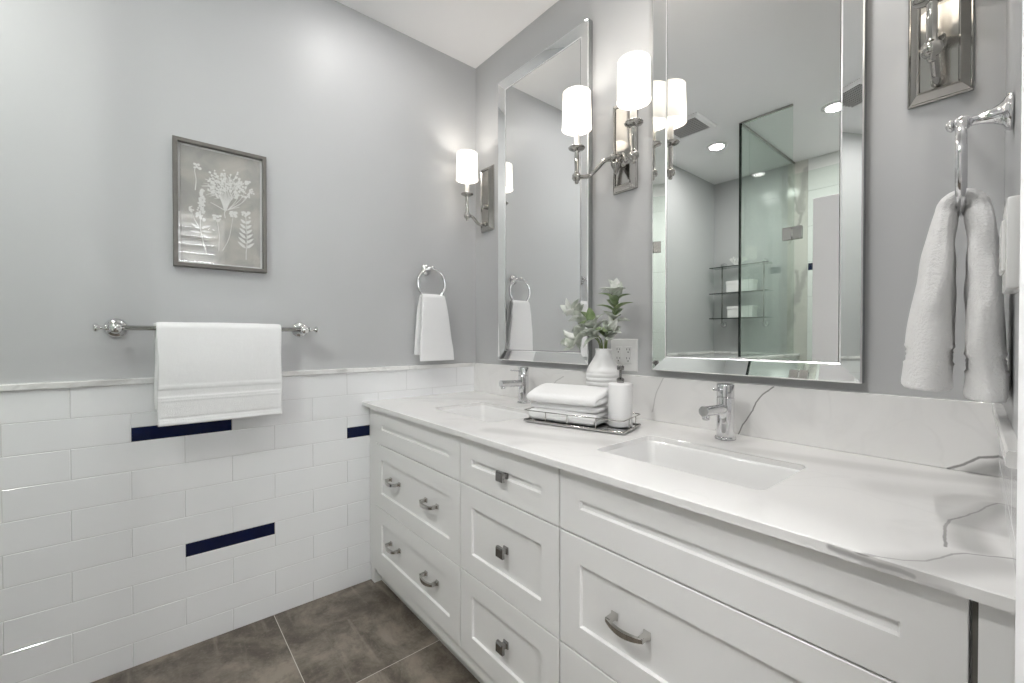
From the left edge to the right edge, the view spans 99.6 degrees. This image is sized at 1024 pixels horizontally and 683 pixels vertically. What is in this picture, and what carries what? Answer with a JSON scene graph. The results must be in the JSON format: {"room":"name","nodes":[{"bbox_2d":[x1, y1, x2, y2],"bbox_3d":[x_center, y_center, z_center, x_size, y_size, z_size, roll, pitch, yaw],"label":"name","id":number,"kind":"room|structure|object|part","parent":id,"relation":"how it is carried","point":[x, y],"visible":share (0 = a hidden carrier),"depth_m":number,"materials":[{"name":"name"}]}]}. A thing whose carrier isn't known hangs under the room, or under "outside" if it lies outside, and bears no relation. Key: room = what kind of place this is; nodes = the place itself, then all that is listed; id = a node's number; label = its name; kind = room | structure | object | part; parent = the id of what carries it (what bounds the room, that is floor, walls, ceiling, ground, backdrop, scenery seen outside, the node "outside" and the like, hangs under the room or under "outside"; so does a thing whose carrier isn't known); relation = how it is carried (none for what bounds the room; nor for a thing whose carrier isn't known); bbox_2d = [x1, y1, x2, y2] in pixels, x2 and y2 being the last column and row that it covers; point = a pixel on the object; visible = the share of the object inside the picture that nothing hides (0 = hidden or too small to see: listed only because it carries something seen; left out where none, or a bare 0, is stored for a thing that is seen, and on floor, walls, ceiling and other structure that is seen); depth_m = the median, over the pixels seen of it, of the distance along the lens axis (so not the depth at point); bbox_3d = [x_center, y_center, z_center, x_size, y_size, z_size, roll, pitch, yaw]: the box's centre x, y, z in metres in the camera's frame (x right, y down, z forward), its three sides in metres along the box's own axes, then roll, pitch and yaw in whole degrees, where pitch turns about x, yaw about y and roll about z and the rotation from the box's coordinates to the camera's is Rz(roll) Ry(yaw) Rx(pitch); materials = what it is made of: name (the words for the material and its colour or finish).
{"room":"bathroom","nodes":[
{"label":"bathroom","id":0,"kind":"room"},
{"bbox_2d":[0,0,475,682],"bbox_3d":[-1.388,-0.198,1.583,3.225,2.718,0.130,-1,1,-40],"label":"wall","id":1,"kind":"structure","parent":0,"point":[127,541],"depth_m":1.65,"materials":[{"name":"grey paint"}]},
{"bbox_2d":[93,319,318,337],"bbox_3d":[-1.126,-0.048,1.668,0.701,0.067,0.094,-1,1,-40],"label":"towel bar","id":2,"kind":"object","parent":1,"relation":"attached to","point":[116,328],"visible":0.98,"depth_m":1.51,"materials":[{"name":"silver metal"}]},
{"bbox_3d":[-1.353,-0.046,1.478,0.067,0.067,0.092,-1,1,-40],"label":"mounting post","id":3,"kind":"part","parent":2,"relation":"part of","materials":[{"name":"silver metal"}]},
{"bbox_2d":[153,322,281,426],"bbox_3d":[-1.100,0.112,1.644,0.402,0.367,0.069,-1,1,-40],"label":"bath towel","id":4,"kind":"object","parent":2,"relation":"hanging from","point":[204,371],"visible":1,"depth_m":1.61,"materials":[{"name":"white fabric"}]},
{"bbox_3d":[-0.900,-0.051,1.859,0.067,0.067,0.092,-1,1,-40],"label":"mounting post","id":5,"kind":"part","parent":2,"relation":"part of","materials":[{"name":"silver metal"}]},
{"bbox_2d":[172,135,266,273],"bbox_3d":[-1.136,-0.520,1.697,0.305,0.477,0.029,-1,1,-40],"label":"framed picture","id":6,"kind":"object","parent":1,"relation":"attached to","point":[219,192],"visible":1,"depth_m":1.69,"materials":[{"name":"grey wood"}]},
{"bbox_2d":[0,362,474,391],"bbox_3d":[-1.354,0.141,1.529,2.964,0.022,0.018,-1,1,-40],"label":"trim","id":7,"kind":"structure","parent":1,"relation":"attached to","point":[148,380],"depth_m":1.54,"materials":[{"name":"stone"}]},
{"bbox_2d":[417,264,445,294],"bbox_3d":[-0.429,-0.311,2.259,0.171,0.195,0.082,-1,1,-40],"label":"towel ring","id":8,"kind":"object","parent":1,"relation":"attached to","point":[426,270],"visible":0.94,"depth_m":2.27,"materials":[{"name":"silver metal"}]},
{"bbox_3d":[-0.439,-0.378,2.270,0.061,0.061,0.052,-1,1,-40],"label":"mounting post","id":9,"kind":"part","parent":8,"relation":"part of","materials":[{"name":"silver metal"}]},
{"bbox_2d":[91,579,479,682],"bbox_3d":[-0.706,1.219,0.786,3.225,0.100,2.390,-1,1,-40],"label":"floor","id":10,"kind":"structure","parent":0,"point":[363,632],"depth_m":1.62,"materials":[{"name":"tile"}]},
{"bbox_2d":[370,408,1015,682],"bbox_3d":[0.183,0.737,1.497,0.657,0.850,2.033,-1,1,-40],"label":"vanity cabinet","id":11,"kind":"object","parent":10,"relation":"on","point":[526,570],"visible":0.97,"depth_m":0.97,"materials":[{"name":"white paint"}]},
{"bbox_3d":[-0.515,0.887,1.851,0.039,0.020,0.101,-1,1,-40],"label":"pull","id":12,"kind":"part","parent":11,"relation":"part of","materials":[{"name":"silver metal"}]},
{"bbox_3d":[-0.515,0.605,1.848,0.039,0.020,0.101,-1,1,-40],"label":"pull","id":13,"kind":"part","parent":11,"relation":"part of","materials":[{"name":"silver metal"}]},
{"bbox_3d":[-0.398,0.391,1.738,0.019,0.154,0.710,-1,1,-40],"label":"drawer","id":14,"kind":"part","parent":11,"relation":"part of","materials":[{"name":"white paint"}]},
{"bbox_3d":[-0.398,0.896,1.744,0.019,0.270,0.710,-1,1,-40],"label":"drawer","id":15,"kind":"part","parent":11,"relation":"part of","materials":[{"name":"white paint"}]},
{"bbox_3d":[-0.398,0.615,1.741,0.019,0.285,0.710,-1,1,-40],"label":"drawer","id":16,"kind":"part","parent":11,"relation":"part of","materials":[{"name":"white paint"}]},
{"bbox_3d":[-0.315,0.889,1.612,0.039,0.020,0.101,-1,1,-40],"label":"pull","id":17,"kind":"part","parent":11,"relation":"part of","materials":[{"name":"silver metal"}]},
{"bbox_3d":[-0.315,0.608,1.609,0.039,0.020,0.101,-1,1,-40],"label":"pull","id":18,"kind":"part","parent":11,"relation":"part of","materials":[{"name":"silver metal"}]},
{"bbox_3d":[-0.014,1.063,1.295,0.011,0.044,1.898,-1,1,-40],"label":"rail","id":19,"kind":"part","parent":11,"relation":"part of","materials":[{"name":"white paint"}]},
{"bbox_3d":[-0.029,0.619,1.275,0.031,0.031,0.031,-1,1,-40],"label":"knob","id":20,"kind":"part","parent":11,"relation":"part of","materials":[{"name":"silver metal"}]},
{"bbox_3d":[-0.029,0.396,1.273,0.031,0.031,0.031,-1,1,-40],"label":"knob","id":21,"kind":"part","parent":11,"relation":"part of","materials":[{"name":"silver metal"}]},
{"bbox_3d":[-0.029,0.901,1.278,0.031,0.031,0.031,-1,1,-40],"label":"knob","id":22,"kind":"part","parent":11,"relation":"part of","materials":[{"name":"silver metal"}]},
{"bbox_3d":[-0.020,0.396,1.288,0.019,0.154,0.458,-1,1,-40],"label":"drawer","id":23,"kind":"part","parent":11,"relation":"part of","materials":[{"name":"white paint"}]},
{"bbox_3d":[-0.020,0.619,1.291,0.019,0.285,0.458,-1,1,-40],"label":"drawer","id":24,"kind":"part","parent":11,"relation":"part of","materials":[{"name":"white paint"}]},
{"bbox_3d":[-0.020,0.900,1.294,0.019,0.270,0.458,-1,1,-40],"label":"drawer","id":25,"kind":"part","parent":11,"relation":"part of","materials":[{"name":"white paint"}]},
{"bbox_3d":[0.361,0.905,0.841,0.019,0.270,0.718,-1,1,-40],"label":"drawer","id":26,"kind":"part","parent":11,"relation":"part of","materials":[{"name":"white paint"}]},
{"bbox_3d":[0.246,0.626,0.941,0.039,0.020,0.101,-1,1,-40],"label":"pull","id":27,"kind":"part","parent":11,"relation":"part of","materials":[{"name":"silver metal"}]},
{"bbox_2d":[362,391,1015,613],"bbox_3d":[0.197,0.302,1.501,0.668,0.018,2.040,-1,1,-40],"label":"countertop","id":28,"kind":"structure","parent":11,"relation":"on","point":[943,529],"depth_m":0.86,"materials":[{"name":"stone"}]},
{"bbox_2d":[443,405,528,421],"bbox_3d":[-0.104,0.368,1.812,0.316,0.132,0.473,-1,1,-40],"label":"undermount sink","id":29,"kind":"object","parent":28,"relation":"in","point":[485,413],"visible":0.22,"depth_m":1.98,"materials":[{"name":"white ceramic"}]},
{"bbox_2d":[499,367,529,402],"bbox_3d":[0.012,0.204,2.003,0.168,0.167,0.059,-1,1,-40],"label":"faucet","id":30,"kind":"object","parent":28,"relation":"on","point":[522,383],"visible":1,"depth_m":2.02,"materials":[{"name":"silver metal"}]},
{"bbox_3d":[-0.005,0.193,1.989,0.123,0.036,0.030,-1,1,-40],"label":"spout","id":31,"kind":"part","parent":30,"relation":"part of","materials":[{"name":"silver metal"}]},
{"bbox_2d":[523,407,640,434],"bbox_3d":[0.243,0.270,1.532,0.382,0.046,0.168,0,1,36],"label":"tray","id":32,"kind":"object","parent":28,"relation":"on","point":[604,427],"visible":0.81,"depth_m":1.45,"materials":[{"name":"silver metal"}]},
{"bbox_2d":[528,402,607,425],"bbox_3d":[0.206,0.253,1.558,0.267,0.065,0.145,0,1,36],"label":"folded towel","id":33,"kind":"object","parent":32,"relation":"on","point":[600,411],"visible":0.91,"depth_m":1.50,"materials":[{"name":"white fabric"}]},
{"bbox_2d":[526,383,607,406],"bbox_3d":[0.196,0.190,1.546,0.279,0.060,0.136,0,1,36],"label":"folded towel","id":34,"kind":"object","parent":33,"relation":"on","point":[568,394],"visible":0.91,"depth_m":1.51,"materials":[{"name":"white fabric"}]},
{"bbox_2d":[608,365,632,427],"bbox_3d":[0.367,0.183,1.467,0.080,0.206,0.082,0,1,-22],"label":"soap dispenser","id":35,"kind":"object","parent":32,"relation":"on","point":[620,393],"visible":0.99,"depth_m":1.43,"materials":[{"name":"white"}]},
{"bbox_2d":[586,348,618,416],"bbox_3d":[0.352,0.159,1.668,0.133,0.264,0.133,-1,1,-40],"label":"vase","id":36,"kind":"object","parent":28,"relation":"on","point":[602,370],"visible":0.43,"depth_m":1.62,"materials":[{"name":"white ceramic"}]},
{"bbox_2d":[560,320,600,350],"bbox_3d":[0.270,0.083,1.713,0.139,0.352,0.114,0,1,-8],"label":"leafy sprig","id":37,"kind":"object","parent":36,"relation":"in","point":[570,339],"visible":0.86,"depth_m":1.70,"materials":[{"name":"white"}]},
{"bbox_2d":[560,298,601,348],"bbox_3d":[0.279,0.041,1.725,0.116,0.436,0.182,-1,1,-40],"label":"leafy sprig","id":38,"kind":"object","parent":36,"relation":"in","point":[575,309],"visible":0.7,"depth_m":1.73,"materials":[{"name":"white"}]},
{"bbox_2d":[578,308,606,348],"bbox_3d":[0.306,0.065,1.655,0.098,0.390,0.123,0,1,-4],"label":"leafy sprig","id":39,"kind":"object","parent":36,"relation":"in","point":[591,321],"visible":0.92,"depth_m":1.64,"materials":[{"name":"green plant"}]},
{"bbox_2d":[592,315,620,348],"bbox_3d":[0.359,0.081,1.616,0.113,0.358,0.095,0,1,-10],"label":"leafy sprig","id":40,"kind":"object","parent":36,"relation":"in","point":[610,329],"visible":0.95,"depth_m":1.60,"materials":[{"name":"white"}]},
{"bbox_2d":[599,278,625,348],"bbox_3d":[0.370,0.013,1.606,0.106,0.495,0.083,0,1,41],"label":"leafy sprig","id":41,"kind":"object","parent":36,"relation":"in","point":[613,284],"visible":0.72,"depth_m":1.59,"materials":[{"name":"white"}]},
{"bbox_2d":[599,282,632,348],"bbox_3d":[0.373,0.019,1.605,0.126,0.482,0.127,0,1,-18],"label":"leafy sprig","id":42,"kind":"object","parent":36,"relation":"in","point":[613,299],"visible":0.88,"depth_m":1.59,"materials":[{"name":"green plant"}]},
{"bbox_2d":[606,441,798,489],"bbox_3d":[0.468,0.375,1.115,0.316,0.132,0.473,-1,1,-40],"label":"undermount sink","id":43,"kind":"object","parent":28,"relation":"in","point":[729,469],"visible":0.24,"depth_m":1.21,"materials":[{"name":"white ceramic"}]},
{"bbox_2d":[699,383,735,440],"bbox_3d":[0.605,0.211,1.276,0.168,0.167,0.059,-1,1,-40],"label":"faucet","id":44,"kind":"object","parent":28,"relation":"on","point":[723,409],"visible":1,"depth_m":1.29,"materials":[{"name":"silver metal"}]},
{"bbox_3d":[0.588,0.201,1.262,0.123,0.036,0.030,-1,1,-40],"label":"spout","id":45,"kind":"part","parent":44,"relation":"part of","materials":[{"name":"silver metal"}]},
{"bbox_3d":[0.361,0.624,0.838,0.019,0.285,0.718,-1,1,-40],"label":"drawer","id":46,"kind":"part","parent":11,"relation":"part of","materials":[{"name":"white paint"}]},
{"bbox_3d":[0.361,0.400,0.835,0.019,0.154,0.718,-1,1,-40],"label":"drawer","id":47,"kind":"part","parent":11,"relation":"part of","materials":[{"name":"white paint"}]},
{"bbox_2d":[414,294,453,360],"bbox_3d":[-0.405,-0.073,2.254,0.208,0.345,0.077,-1,1,-40],"label":"hand towel","id":48,"kind":"object","parent":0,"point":[433,340],"visible":1,"depth_m":2.22,"materials":[{"name":"white fabric"}]},
{"bbox_2d":[335,0,558,68],"bbox_3d":[-0.098,-1.594,0.315,4.020,0.100,3.850,-1,1,-40],"label":"ceiling","id":49,"kind":"structure","parent":0,"point":[470,32],"depth_m":2.11,"materials":[{"name":"white paint"}]},
{"bbox_2d":[475,0,1005,400],"bbox_3d":[0.489,-0.200,1.762,0.120,2.718,2.028,-1,1,-40],"label":"wall","id":50,"kind":"structure","parent":0,"point":[910,154],"depth_m":1.13,"materials":[{"name":"grey paint"}]},
{"bbox_2d":[456,149,493,232],"bbox_3d":[-0.209,-0.807,2.337,0.199,0.392,0.118,-1,1,-40],"label":"wall sconce","id":51,"kind":"object","parent":50,"relation":"attached to","point":[467,160],"visible":1,"depth_m":2.35,"materials":[{"name":"silver metal"}]},
{"bbox_3d":[-0.239,-0.932,2.310,0.118,0.142,0.118,-1,1,-40],"label":"lamp shade","id":52,"kind":"part","parent":51,"relation":"part of","materials":[{"name":"fabric"}]},
{"bbox_3d":[-0.239,-0.783,2.311,0.067,0.020,0.067,-1,1,-40],"label":"drip dish","id":53,"kind":"part","parent":51,"relation":"part of","materials":[{"name":"silver metal"}]},
{"bbox_3d":[-0.193,-0.657,2.351,0.122,0.052,0.016,-1,1,-40],"label":"arm","id":54,"kind":"part","parent":51,"relation":"part of","materials":[{"name":"silver metal"}]},
{"bbox_3d":[-0.142,-0.788,2.393,0.025,0.353,0.113,-1,1,-40],"label":"plate","id":55,"kind":"part","parent":51,"relation":"part of","materials":[{"name":"silver metal"}]},
{"bbox_2d":[498,18,592,364],"bbox_3d":[0.133,-0.630,2.063,0.030,1.455,0.614,-1,1,-40],"label":"wall mirror","id":56,"kind":"object","parent":50,"relation":"attached to","point":[545,218],"visible":0.96,"depth_m":2.04,"materials":[{"name":"grey mirror"}]},
{"bbox_2d":[562,51,651,194],"bbox_3d":[0.373,-0.788,1.645,0.199,0.392,0.382,-1,1,-40],"label":"wall sconce","id":57,"kind":"object","parent":50,"relation":"attached to","point":[634,70],"visible":1,"depth_m":1.66,"materials":[{"name":"silver metal"}]},
{"bbox_3d":[0.257,-0.765,1.720,0.067,0.020,0.067,-1,1,-40],"label":"drip dish","id":58,"kind":"part","parent":57,"relation":"part of","materials":[{"name":"silver metal"}]},
{"bbox_3d":[0.257,-0.914,1.719,0.118,0.142,0.118,-1,1,-40],"label":"lamp shade","id":59,"kind":"part","parent":57,"relation":"part of","materials":[{"name":"fabric"}]},
{"bbox_3d":[0.331,-0.680,1.699,0.155,0.076,0.024,0,1,17],"label":"arm","id":60,"kind":"part","parent":57,"relation":"part of","materials":[{"name":"silver metal"}]},
{"bbox_3d":[0.406,-0.707,1.674,0.073,0.052,0.052,-1,1,-40],"label":"stem","id":61,"kind":"part","parent":57,"relation":"part of","materials":[{"name":"silver metal"}]},
{"bbox_3d":[0.418,-0.679,1.595,0.024,0.076,0.155,0,1,-7],"label":"arm","id":62,"kind":"part","parent":57,"relation":"part of","materials":[{"name":"silver metal"}]},
{"bbox_3d":[0.440,-0.769,1.701,0.025,0.353,0.113,-1,1,-40],"label":"plate","id":63,"kind":"part","parent":57,"relation":"part of","materials":[{"name":"silver metal"}]},
{"bbox_3d":[0.427,-0.912,1.517,0.118,0.142,0.118,-1,1,-40],"label":"lamp shade","id":64,"kind":"part","parent":57,"relation":"part of","materials":[{"name":"fabric"}]},
{"bbox_3d":[0.427,-0.763,1.518,0.067,0.020,0.067,-1,1,-40],"label":"drip dish","id":65,"kind":"part","parent":57,"relation":"part of","materials":[{"name":"silver metal"}]},
{"bbox_2d":[611,339,637,371],"bbox_3d":[0.444,0.053,1.718,0.008,0.127,0.127,-1,1,-40],"label":"outlet plate","id":66,"kind":"object","parent":50,"relation":"attached to","point":[624,352],"visible":0.94,"depth_m":1.71,"materials":[{"name":"white plastic"}]},
{"bbox_2d":[615,346,621,362],"bbox_3d":[0.427,0.053,1.734,0.003,0.067,0.033,-1,1,-40],"label":"receptacle","id":67,"kind":"object","parent":66,"relation":"attached to","point":[618,349],"depth_m":1.73,"materials":[{"name":"white plastic"}]},
{"bbox_2d":[625,346,631,363],"bbox_3d":[0.456,0.053,1.699,0.003,0.067,0.033,-1,1,-40],"label":"receptacle","id":68,"kind":"object","parent":66,"relation":"attached to","point":[628,349],"depth_m":1.70,"materials":[{"name":"white plastic"}]},
{"bbox_2d":[474,363,998,476],"bbox_3d":[0.433,0.210,1.723,0.020,0.162,2.006,-1,1,-40],"label":"backsplash","id":69,"kind":"structure","parent":50,"relation":"attached to","point":[961,435],"depth_m":1.19,"materials":[{"name":"stone"}]},
{"bbox_2d":[652,0,867,383],"bbox_3d":[0.722,-0.620,1.361,0.030,1.455,0.614,-1,1,-40],"label":"wall mirror","id":70,"kind":"object","parent":50,"relation":"attached to","point":[760,106],"visible":1,"depth_m":1.32,"materials":[{"name":"grey mirror"}]},
{"bbox_2d":[907,0,974,109],"bbox_3d":[0.944,-0.770,0.966,0.199,0.392,0.118,-1,1,-40],"label":"wall sconce","id":71,"kind":"object","parent":50,"relation":"attached to","point":[941,33],"visible":1,"depth_m":1.00,"materials":[{"name":"silver metal"}]},
{"bbox_3d":[0.913,-0.746,0.940,0.067,0.020,0.067,-1,1,-40],"label":"drip dish","id":72,"kind":"part","parent":71,"relation":"part of","materials":[{"name":"silver metal"}]},
{"bbox_3d":[0.959,-0.620,0.981,0.122,0.052,0.016,-1,1,-40],"label":"arm","id":73,"kind":"part","parent":71,"relation":"part of","materials":[{"name":"silver metal"}]},
{"bbox_2d":[930,74,946,86],"bbox_3d":[1.000,-0.613,1.015,0.012,0.028,0.028,-1,1,-40],"label":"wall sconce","id":74,"kind":"object","parent":71,"relation":"attached to","point":[944,76],"depth_m":1.01,"materials":[{"name":"silver metal"}]},
{"bbox_3d":[0.997,-0.706,1.012,0.020,0.026,0.026,-1,1,-40],"label":"knob","id":75,"kind":"part","parent":71,"relation":"part of","materials":[{"name":"silver metal"}]},
{"bbox_2d":[901,188,1009,402],"bbox_3d":[0.794,-0.086,0.779,0.194,0.367,0.135,-1,1,-43],"label":"hand towel","id":76,"kind":"object","parent":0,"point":[928,364],"visible":0.96,"depth_m":0.73,"materials":[{"name":"white fabric"}]},
{"bbox_2d":[999,0,1022,573],"bbox_3d":[-0.006,-0.181,-0.063,2.985,2.718,0.164,-1,1,-40],"label":"wall","id":77,"kind":"structure","parent":0,"point":[1014,8],"depth_m":0.70,"materials":[{"name":"grey paint"}]},
{"bbox_2d":[945,92,1013,216],"bbox_3d":[0.813,-0.320,0.757,0.171,0.195,0.082,-1,1,-43],"label":"towel ring","id":78,"kind":"object","parent":77,"relation":"attached to","point":[1002,114],"visible":0.91,"depth_m":0.73,"materials":[{"name":"silver metal"}]},
{"bbox_3d":[0.824,-0.387,0.745,0.061,0.061,0.052,-1,1,-43],"label":"mounting post","id":79,"kind":"part","parent":78,"relation":"part of","materials":[{"name":"silver metal"}]},
{"bbox_2d":[992,403,1017,468],"bbox_3d":[0.854,0.149,0.749,0.589,0.022,0.018,-1,1,-43],"label":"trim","id":80,"kind":"structure","parent":77,"relation":"attached to","point":[1008,440],"depth_m":0.65,"materials":[{"name":"stone"}]},
{"bbox_2d":[999,195,1019,293],"bbox_3d":[0.671,-0.126,0.582,0.116,0.116,0.019,-1,1,-43],"label":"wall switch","id":81,"kind":"object","parent":77,"relation":"attached to","point":[1009,245],"visible":0.88,"depth_m":0.54,"materials":[{"name":"white plastic"}]},
{"bbox_2d":[1015,0,1023,682],"bbox_3d":[0.244,0.065,0.129,0.961,2.220,0.128,-1,1,-40],"label":"trim","id":82,"kind":"structure","parent":77,"relation":"attached to","point":[1019,622],"depth_m":0.43,"materials":[{"name":"white"}]}
]}

